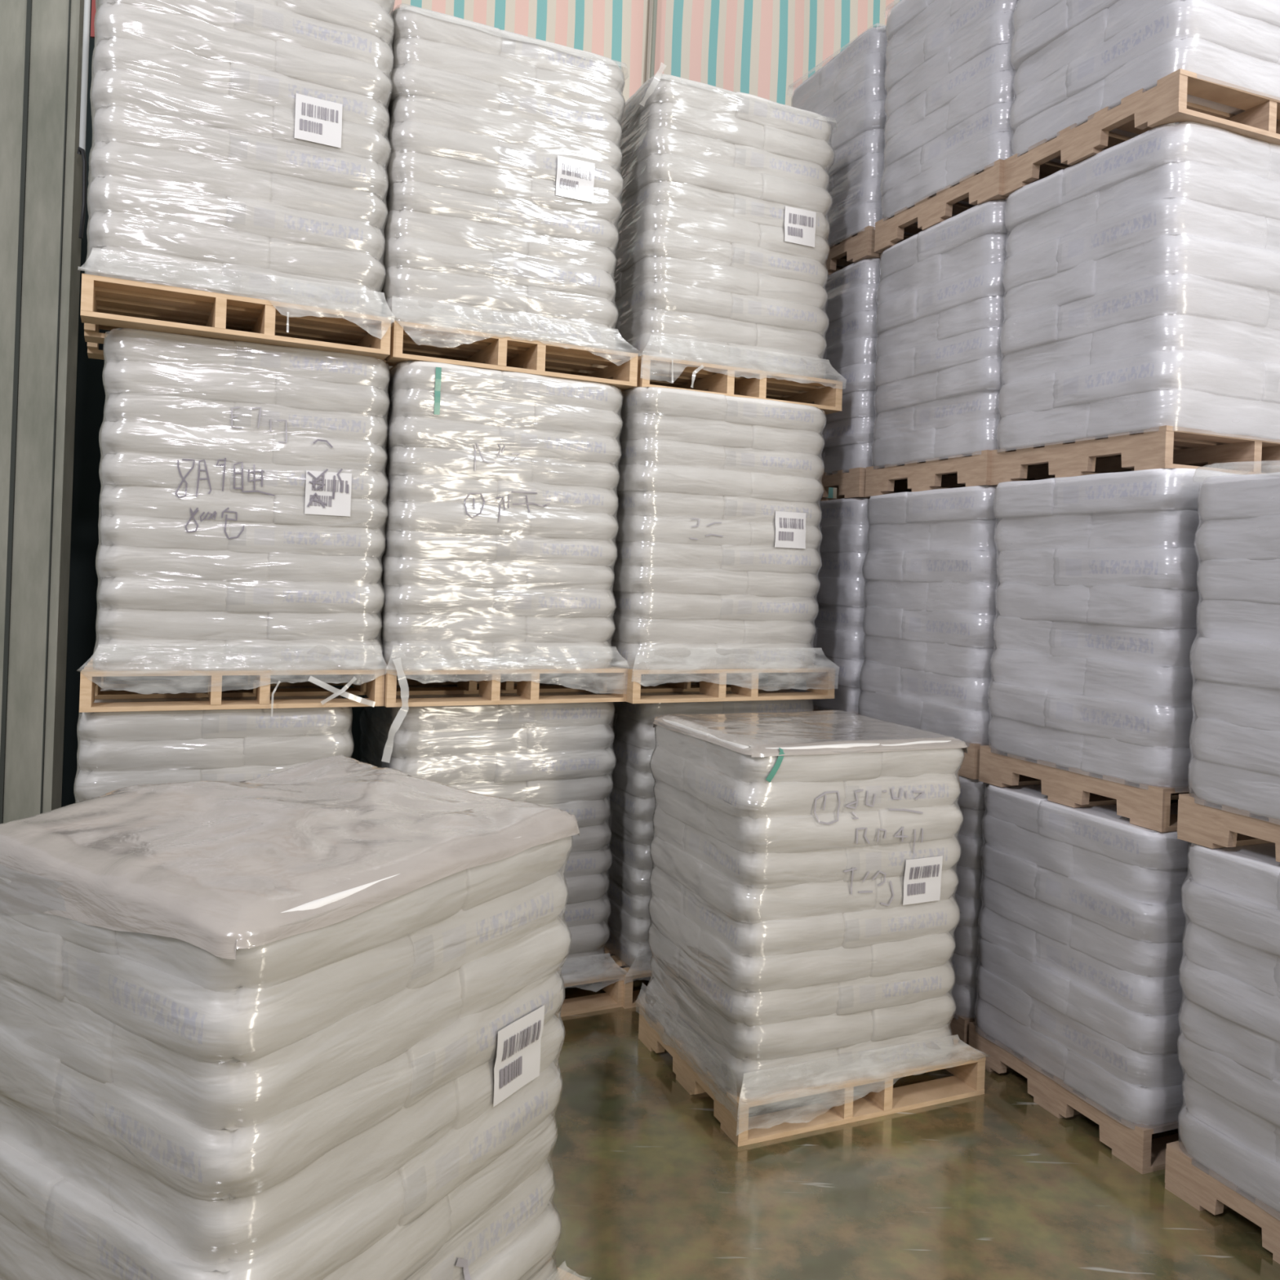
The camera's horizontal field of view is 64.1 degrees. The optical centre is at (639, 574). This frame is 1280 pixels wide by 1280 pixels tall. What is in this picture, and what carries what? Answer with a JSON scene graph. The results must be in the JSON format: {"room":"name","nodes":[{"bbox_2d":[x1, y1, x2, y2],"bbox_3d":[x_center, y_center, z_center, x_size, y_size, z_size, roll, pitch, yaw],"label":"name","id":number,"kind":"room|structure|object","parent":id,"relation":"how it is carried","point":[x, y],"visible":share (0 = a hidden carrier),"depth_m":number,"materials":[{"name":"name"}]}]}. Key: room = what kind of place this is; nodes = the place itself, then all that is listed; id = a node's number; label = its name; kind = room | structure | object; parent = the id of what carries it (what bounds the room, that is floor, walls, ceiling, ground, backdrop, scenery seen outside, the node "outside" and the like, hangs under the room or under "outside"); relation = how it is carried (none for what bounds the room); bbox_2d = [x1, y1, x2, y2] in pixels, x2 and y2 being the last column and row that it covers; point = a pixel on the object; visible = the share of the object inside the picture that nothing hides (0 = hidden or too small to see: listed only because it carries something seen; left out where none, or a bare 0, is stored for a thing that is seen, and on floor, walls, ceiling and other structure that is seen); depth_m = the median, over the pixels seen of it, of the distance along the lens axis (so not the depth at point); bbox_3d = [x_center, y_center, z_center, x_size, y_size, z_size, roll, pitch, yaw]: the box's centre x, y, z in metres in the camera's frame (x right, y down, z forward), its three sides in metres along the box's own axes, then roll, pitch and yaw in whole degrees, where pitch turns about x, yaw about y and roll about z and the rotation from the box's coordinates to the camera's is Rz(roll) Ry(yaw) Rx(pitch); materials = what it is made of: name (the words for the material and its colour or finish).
{"room":"warehouse","nodes":[
{"label":"warehouse","id":0,"kind":"room"},
{"bbox_2d":[0,0,84,822],"bbox_3d":[-4.247,-1.863,4.660,3.380,7.400,0.080,2,0,0],"label":"wall","id":1,"kind":"structure","parent":0,"point":[50,18],"depth_m":4.62,"materials":[{"name":"grey metal"}]},
{"bbox_2d":[0,0,31,823],"bbox_3d":[-2.783,-1.811,4.615,0.020,7.400,0.006,2,0,0],"label":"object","id":2,"kind":"structure","parent":1,"relation":"attached to","point":[28,11],"depth_m":4.61,"materials":[{"name":"grey"}]},
{"bbox_2d":[40,0,71,813],"bbox_3d":[-2.600,-1.804,4.615,0.006,7.400,0.006,2,0,0],"label":"trim","id":3,"kind":"structure","parent":1,"relation":"attached to","point":[69,2],"depth_m":4.61,"materials":[{"name":"grey"}]},
{"bbox_2d":[79,0,90,151],"bbox_3d":[-2.447,-3.650,4.600,0.026,3.500,0.026,2,0,0],"label":"pipe","id":4,"kind":"object","parent":1,"relation":"attached to","point":[86,2],"visible":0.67,"depth_m":4.59,"materials":[{"name":"grey"}]},
{"bbox_2d":[77,146,86,238],"bbox_3d":[-2.496,-1.704,4.564,0.057,0.408,0.023,2,0,21],"label":"cable","id":5,"kind":"object","parent":4,"relation":"hanging from","point":[80,151],"visible":1,"depth_m":4.55,"materials":[{"name":"black rubber"}]},
{"bbox_2d":[90,0,96,37],"bbox_3d":[-2.406,-3.909,4.606,0.026,2.980,0.012,2,0,0],"label":"strap","id":6,"kind":"object","parent":4,"relation":"hanging from","point":[93,2],"visible":0.6,"depth_m":4.60,"materials":[{"name":"red"}]},
{"bbox_2d":[61,0,768,807],"bbox_3d":[0.111,-1.808,7.465,12.000,7.600,0.200,2,0,-26],"label":"wall","id":7,"kind":"structure","parent":0,"point":[90,389],"depth_m":5.82,"materials":[{"name":"grey paint"}]},
{"bbox_2d":[386,0,649,368],"bbox_3d":[-1.172,-3.055,6.611,2.671,4.800,0.079,2,0,-26],"label":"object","id":8,"kind":"structure","parent":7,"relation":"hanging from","point":[617,30],"depth_m":6.97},
{"bbox_2d":[649,0,657,78],"bbox_3d":[0.070,-3.060,7.092,0.044,4.700,0.032,2,0,-26],"label":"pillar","id":9,"kind":"structure","parent":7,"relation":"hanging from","point":[655,2],"depth_m":7.08,"materials":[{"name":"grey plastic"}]},
{"bbox_2d":[645,0,900,498],"bbox_3d":[1.816,-2.948,7.992,3.951,4.800,0.071,2,0,-25],"label":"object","id":10,"kind":"structure","parent":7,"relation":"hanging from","point":[761,48],"depth_m":7.53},
{"bbox_2d":[551,954,1279,1279],"bbox_3d":[-0.073,2.048,3.500,14.000,0.120,17.000,2,0,0],"label":"floor","id":11,"kind":"structure","parent":0,"point":[993,1184],"depth_m":3.33,"materials":[{"name":"concrete"}]},
{"bbox_2d":[557,1266,583,1279],"bbox_3d":[-0.812,1.887,2.426,0.887,0.149,1.100,2,0,32],"label":"wooden pallet","id":12,"kind":"object","parent":11,"relation":"on","point":[565,1275],"visible":0.02,"depth_m":2.67,"materials":[{"name":"brown wood"}]},
{"bbox_2d":[0,754,579,1279],"bbox_3d":[-0.788,1.211,2.422,0.920,1.411,1.132,2,0,32],"label":"stack","id":13,"kind":"object","parent":12,"relation":"on","point":[303,1021],"visible":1,"depth_m":2.02,"materials":[{"name":"white plastic"}]},
{"bbox_2d":[560,957,625,1017],"bbox_3d":[-0.753,1.889,4.869,1.100,0.149,0.888,2,0,-26],"label":"wooden pallet","id":14,"kind":"object","parent":11,"relation":"on","point":[612,981],"visible":0.12,"depth_m":4.69,"materials":[{"name":"brown wood"}]},
{"bbox_2d":[359,683,616,991],"bbox_3d":[-0.727,1.212,4.866,1.126,1.324,0.916,2,0,-26],"label":"stack","id":15,"kind":"object","parent":14,"relation":"on","point":[562,756],"visible":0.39,"depth_m":4.57,"materials":[{"name":"white plastic"}]},
{"bbox_2d":[351,665,626,706],"bbox_3d":[-0.725,0.477,4.803,1.100,0.149,0.886,2,0,-26],"label":"wooden pallet","id":16,"kind":"object","parent":15,"relation":"on","point":[491,684],"visible":0.5,"depth_m":4.55,"materials":[{"name":"brown wood"}]},
{"bbox_2d":[376,360,629,763],"bbox_3d":[-0.713,-0.053,4.789,1.148,1.656,0.951,2,0,-26],"label":"stack","id":17,"kind":"object","parent":16,"relation":"on","point":[502,527],"visible":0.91,"depth_m":4.37,"materials":[{"name":"white plastic"}]},
{"bbox_2d":[382,320,638,390],"bbox_3d":[-0.697,-0.953,4.811,1.100,0.149,0.888,2,0,-25],"label":"wooden pallet","id":18,"kind":"object","parent":17,"relation":"on","point":[489,351],"visible":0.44,"depth_m":4.54,"materials":[{"name":"brown wood"}]},
{"bbox_2d":[381,4,625,372],"bbox_3d":[-0.686,-1.645,4.802,1.158,1.419,0.920,2,0,-25],"label":"stack","id":19,"kind":"object","parent":18,"relation":"on","point":[506,181],"visible":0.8,"depth_m":4.38,"materials":[{"name":"white plastic"}]},
{"bbox_2d":[604,945,651,1008],"bbox_3d":[0.241,1.924,5.314,1.100,0.149,0.888,2,0,-25],"label":"wooden pallet","id":20,"kind":"object","parent":11,"relation":"on","point":[631,998],"visible":0.06,"depth_m":4.73,"materials":[{"name":"brown wood"}]},
{"bbox_2d":[592,682,813,983],"bbox_3d":[0.269,1.239,5.311,1.127,1.310,0.916,2,0,-25],"label":"stack","id":21,"kind":"object","parent":20,"relation":"on","point":[632,797],"visible":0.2,"depth_m":4.85,"materials":[{"name":"white plastic"}]},
{"bbox_2d":[564,665,835,703],"bbox_3d":[0.274,0.512,5.202,1.100,0.149,0.887,2,0,-26],"label":"wooden pallet","id":22,"kind":"object","parent":21,"relation":"on","point":[821,682],"visible":0.61,"depth_m":4.92,"materials":[{"name":"brown wood"}]},
{"bbox_2d":[611,386,839,685],"bbox_3d":[0.296,-0.151,5.197,1.129,1.389,0.913,2,0,-26],"label":"stack","id":23,"kind":"object","parent":22,"relation":"on","point":[718,564],"visible":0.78,"depth_m":4.76,"materials":[{"name":"white plastic"}]},
{"bbox_2d":[618,355,843,414],"bbox_3d":[0.329,-0.916,5.293,1.100,0.149,0.887,2,0,-24],"label":"wooden pallet","id":24,"kind":"object","parent":23,"relation":"on","point":[733,381],"visible":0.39,"depth_m":5.03,"materials":[{"name":"brown wood"}]},
{"bbox_2d":[613,62,841,396],"bbox_3d":[0.330,-1.590,5.271,1.185,1.457,0.973,2,0,-24],"label":"stack","id":25,"kind":"object","parent":24,"relation":"on","point":[722,249],"visible":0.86,"depth_m":4.87,"materials":[{"name":"white plastic"}]},
{"bbox_2d":[638,1002,986,1146],"bbox_3d":[0.675,1.940,4.202,1.100,0.149,0.889,2,0,-23],"label":"wooden pallet","id":26,"kind":"object","parent":11,"relation":"on","point":[878,1098],"visible":0.44,"depth_m":3.84,"materials":[{"name":"brown wood"}]},
{"bbox_2d":[642,709,968,1123],"bbox_3d":[0.694,1.294,4.198,1.133,1.364,0.917,2,0,-23],"label":"stack","id":27,"kind":"object","parent":26,"relation":"on","point":[804,910],"visible":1,"depth_m":3.81,"materials":[{"name":"white plastic"}]},
{"bbox_2d":[950,1013,974,1044],"bbox_3d":[1.713,1.976,4.960,1.100,0.149,0.888,2,0,-23],"label":"wooden pallet","id":28,"kind":"object","parent":11,"relation":"on","point":[959,1024],"visible":0.03,"depth_m":4.36,"materials":[{"name":"brown wood"}]},
{"bbox_2d":[951,775,988,1017],"bbox_3d":[1.739,1.399,4.964,1.156,1.039,0.927,2,0,-23],"label":"stack","id":29,"kind":"object","parent":28,"relation":"on","point":[971,798],"visible":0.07,"depth_m":4.38,"materials":[{"name":"white plastic"}]},
{"bbox_2d":[959,742,1036,779],"bbox_3d":[1.754,0.807,4.960,1.100,0.149,0.889,2,0,-23],"label":"wooden pallet","id":30,"kind":"object","parent":29,"relation":"on","point":[970,768],"visible":0.05,"depth_m":4.36,"materials":[{"name":"brown wood"}]},
{"bbox_2d":[857,485,996,743],"bbox_3d":[1.786,0.187,4.959,1.157,1.124,0.935,2,0,-23],"label":"stack","id":31,"kind":"object","parent":30,"relation":"on","point":[929,566],"visible":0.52,"depth_m":4.63,"materials":[{"name":"white plastic"}]},
{"bbox_2d":[865,449,1054,497],"bbox_3d":[1.817,-0.444,4.973,1.100,0.149,0.888,2,0,-22],"label":"wooden pallet","id":32,"kind":"object","parent":31,"relation":"on","point":[962,470],"visible":0.3,"depth_m":4.71,"materials":[{"name":"brown wood"}]},
{"bbox_2d":[871,199,1010,466],"bbox_3d":[1.845,-1.051,4.971,1.152,1.097,0.932,2,0,-22],"label":"stack","id":33,"kind":"object","parent":32,"relation":"on","point":[940,293],"visible":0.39,"depth_m":4.65,"materials":[{"name":"white plastic"}]},
{"bbox_2d":[874,159,1049,253],"bbox_3d":[1.857,-1.671,4.944,1.100,0.149,0.888,2,0,-23],"label":"wooden pallet","id":34,"kind":"object","parent":33,"relation":"on","point":[975,188],"visible":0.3,"depth_m":4.69,"materials":[{"name":"brown wood"}]},
{"bbox_2d":[880,0,1032,234],"bbox_3d":[1.887,-2.292,4.944,1.156,1.127,0.932,2,0,-23],"label":"stack","id":35,"kind":"object","parent":34,"relation":"on","point":[948,78],"visible":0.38,"depth_m":4.68,"materials":[{"name":"white plastic"}]},
{"bbox_2d":[968,1021,1178,1174],"bbox_3d":[2.063,1.989,4.114,1.100,0.149,0.886,2,0,-22],"label":"wooden pallet","id":36,"kind":"object","parent":11,"relation":"on","point":[1131,1143],"visible":0.33,"depth_m":3.75,"materials":[{"name":"brown wood"}]},
{"bbox_2d":[973,783,1189,1125],"bbox_3d":[2.084,1.411,4.113,1.156,1.040,0.933,2,0,-22],"label":"stack","id":37,"kind":"object","parent":36,"relation":"on","point":[1082,919],"visible":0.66,"depth_m":3.75,"materials":[{"name":"white plastic"}]},
{"bbox_2d":[978,745,1268,832],"bbox_3d":[2.112,0.820,4.130,1.100,0.149,0.887,2,0,-24],"label":"wooden pallet","id":38,"kind":"object","parent":37,"relation":"on","point":[1146,806],"visible":0.4,"depth_m":3.85,"materials":[{"name":"brown wood"}]},
{"bbox_2d":[987,468,1240,786],"bbox_3d":[2.144,0.201,4.130,1.161,1.122,0.934,2,0,-24],"label":"stack","id":39,"kind":"object","parent":38,"relation":"on","point":[1095,628],"visible":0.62,"depth_m":3.77,"materials":[{"name":"white plastic"}]},
{"bbox_2d":[989,425,1279,485],"bbox_3d":[2.168,-0.432,4.172,1.100,0.149,0.888,2,0,-22],"label":"wooden pallet","id":40,"kind":"object","parent":39,"relation":"on","point":[1166,446],"visible":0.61,"depth_m":3.85,"materials":[{"name":"brown wood"}]},
{"bbox_2d":[995,121,1279,449],"bbox_3d":[2.200,-1.038,4.168,1.163,1.096,0.933,2,0,-22],"label":"stack","id":41,"kind":"object","parent":40,"relation":"on","point":[1141,280],"visible":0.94,"depth_m":3.71,"materials":[{"name":"white plastic"}]},
{"bbox_2d":[1000,68,1279,198],"bbox_3d":[2.208,-1.658,4.142,1.100,0.149,0.887,2,0,-22],"label":"wooden pallet","id":42,"kind":"object","parent":41,"relation":"on","point":[1141,111],"visible":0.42,"depth_m":3.73,"materials":[{"name":"brown wood"}]},
{"bbox_2d":[1008,0,1279,166],"bbox_3d":[2.239,-2.281,4.141,1.165,1.131,0.927,2,0,-22],"label":"stack","id":43,"kind":"object","parent":42,"relation":"on","point":[1073,60],"visible":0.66,"depth_m":3.79,"materials":[{"name":"white plastic"}]},
{"bbox_2d":[1164,1140,1279,1263],"bbox_3d":[2.436,2.002,3.224,1.100,0.149,0.888,2,0,-23],"label":"wooden pallet","id":44,"kind":"object","parent":11,"relation":"on","point":[1197,1185],"visible":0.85,"depth_m":3.26,"materials":[{"name":"brown wood"}]},
{"bbox_2d":[1177,842,1279,1213],"bbox_3d":[2.462,1.424,3.225,1.168,1.040,0.942,2,0,-23],"label":"stack","id":45,"kind":"object","parent":44,"relation":"on","point":[1228,1038],"visible":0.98,"depth_m":3.22,"materials":[{"name":"white plastic"}]},
{"bbox_2d":[1177,792,1279,862],"bbox_3d":[2.477,0.833,3.225,1.100,0.149,0.888,2,0,-23],"label":"wooden pallet","id":46,"kind":"object","parent":45,"relation":"on","point":[1199,822],"visible":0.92,"depth_m":3.30,"materials":[{"name":"brown wood"}]},
{"bbox_2d":[1187,462,1279,819],"bbox_3d":[2.500,0.204,3.221,1.157,1.141,0.930,2,0,-23],"label":"stack","id":47,"kind":"object","parent":46,"relation":"on","point":[1234,654],"visible":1,"depth_m":3.23,"materials":[{"name":"white plastic"}]},
{"bbox_3d":[-1.788,1.852,4.354,1.100,0.149,0.886,2,0,-25],"label":"wooden pallet","id":48,"kind":"object","parent":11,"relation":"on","visible":0},
{"bbox_2d":[73,685,354,802],"bbox_3d":[-1.763,1.165,4.351,1.128,1.304,0.912,2,0,-25],"label":"stack","id":49,"kind":"object","parent":48,"relation":"on","point":[116,750],"visible":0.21,"depth_m":3.96,"materials":[{"name":"white plastic"}]},
{"bbox_2d":[79,657,385,712],"bbox_3d":[-1.732,0.441,4.371,1.100,0.149,0.888,2,0,-24],"label":"wooden pallet","id":50,"kind":"object","parent":49,"relation":"on","point":[91,681],"visible":0.71,"depth_m":4.12,"materials":[{"name":"brown wood"}]},
{"bbox_2d":[93,328,390,716],"bbox_3d":[-1.704,-0.185,4.359,1.125,1.463,0.925,2,0,-24],"label":"stack","id":51,"kind":"object","parent":50,"relation":"on","point":[242,510],"visible":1,"depth_m":3.98,"materials":[{"name":"white plastic"}]},
{"bbox_2d":[80,273,391,359],"bbox_3d":[-1.700,-0.989,4.288,1.100,0.149,0.888,2,0,-27],"label":"wooden pallet","id":52,"kind":"object","parent":51,"relation":"on","point":[107,303],"visible":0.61,"depth_m":4.01,"materials":[{"name":"brown wood"}]},
{"bbox_2d":[84,0,395,333],"bbox_3d":[-1.669,-1.705,4.276,1.126,1.525,0.928,2,0,-27],"label":"stack","id":53,"kind":"object","parent":52,"relation":"on","point":[240,148],"visible":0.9,"depth_m":3.90,"materials":[{"name":"white plastic"}]},
{"bbox_3d":[1.365,1.964,5.810,1.100,0.149,0.888,2,0,-23],"label":"wooden pallet","id":54,"kind":"object","parent":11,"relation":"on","visible":0},
{"bbox_3d":[1.391,1.386,5.807,1.156,1.040,0.926,2,0,-23],"label":"stack","id":55,"kind":"object","parent":54,"relation":"on","visible":0},
{"bbox_2d":[813,705,857,714],"bbox_3d":[1.406,0.795,5.811,1.100,0.149,0.887,2,0,-23],"label":"wooden pallet","id":56,"kind":"object","parent":55,"relation":"on","point":[815,708],"visible":0.02,"depth_m":5.49,"materials":[{"name":"brown wood"}]},
{"bbox_2d":[791,497,869,713],"bbox_3d":[1.436,0.175,5.811,1.169,1.124,0.933,2,0,-23],"label":"stack","id":57,"kind":"object","parent":56,"relation":"on","point":[838,623],"visible":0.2,"depth_m":5.29,"materials":[{"name":"white plastic"}]},
{"bbox_2d":[820,467,911,501],"bbox_3d":[1.454,-0.457,5.808,1.100,0.149,0.887,2,0,-22],"label":"wooden pallet","id":58,"kind":"object","parent":57,"relation":"on","point":[851,483],"visible":0.17,"depth_m":5.33,"materials":[{"name":"brown wood"}]},
{"bbox_2d":[813,257,879,473],"bbox_3d":[1.479,-1.064,5.808,1.164,1.097,0.930,2,0,-22],"label":"stack","id":59,"kind":"object","parent":58,"relation":"on","point":[851,308],"visible":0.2,"depth_m":5.28,"materials":[{"name":"white plastic"}]},
{"bbox_2d":[826,226,913,275],"bbox_3d":[1.494,-1.683,5.810,1.100,0.149,0.887,2,0,-23],"label":"wooden pallet","id":60,"kind":"object","parent":59,"relation":"on","point":[860,246],"visible":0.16,"depth_m":5.31,"materials":[{"name":"brown wood"}]},
{"bbox_2d":[791,24,915,267],"bbox_3d":[1.526,-2.304,5.811,1.155,1.126,0.930,2,0,-23],"label":"stack","id":61,"kind":"object","parent":60,"relation":"on","point":[849,91],"visible":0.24,"depth_m":5.34,"materials":[{"name":"white plastic"}]}
]}

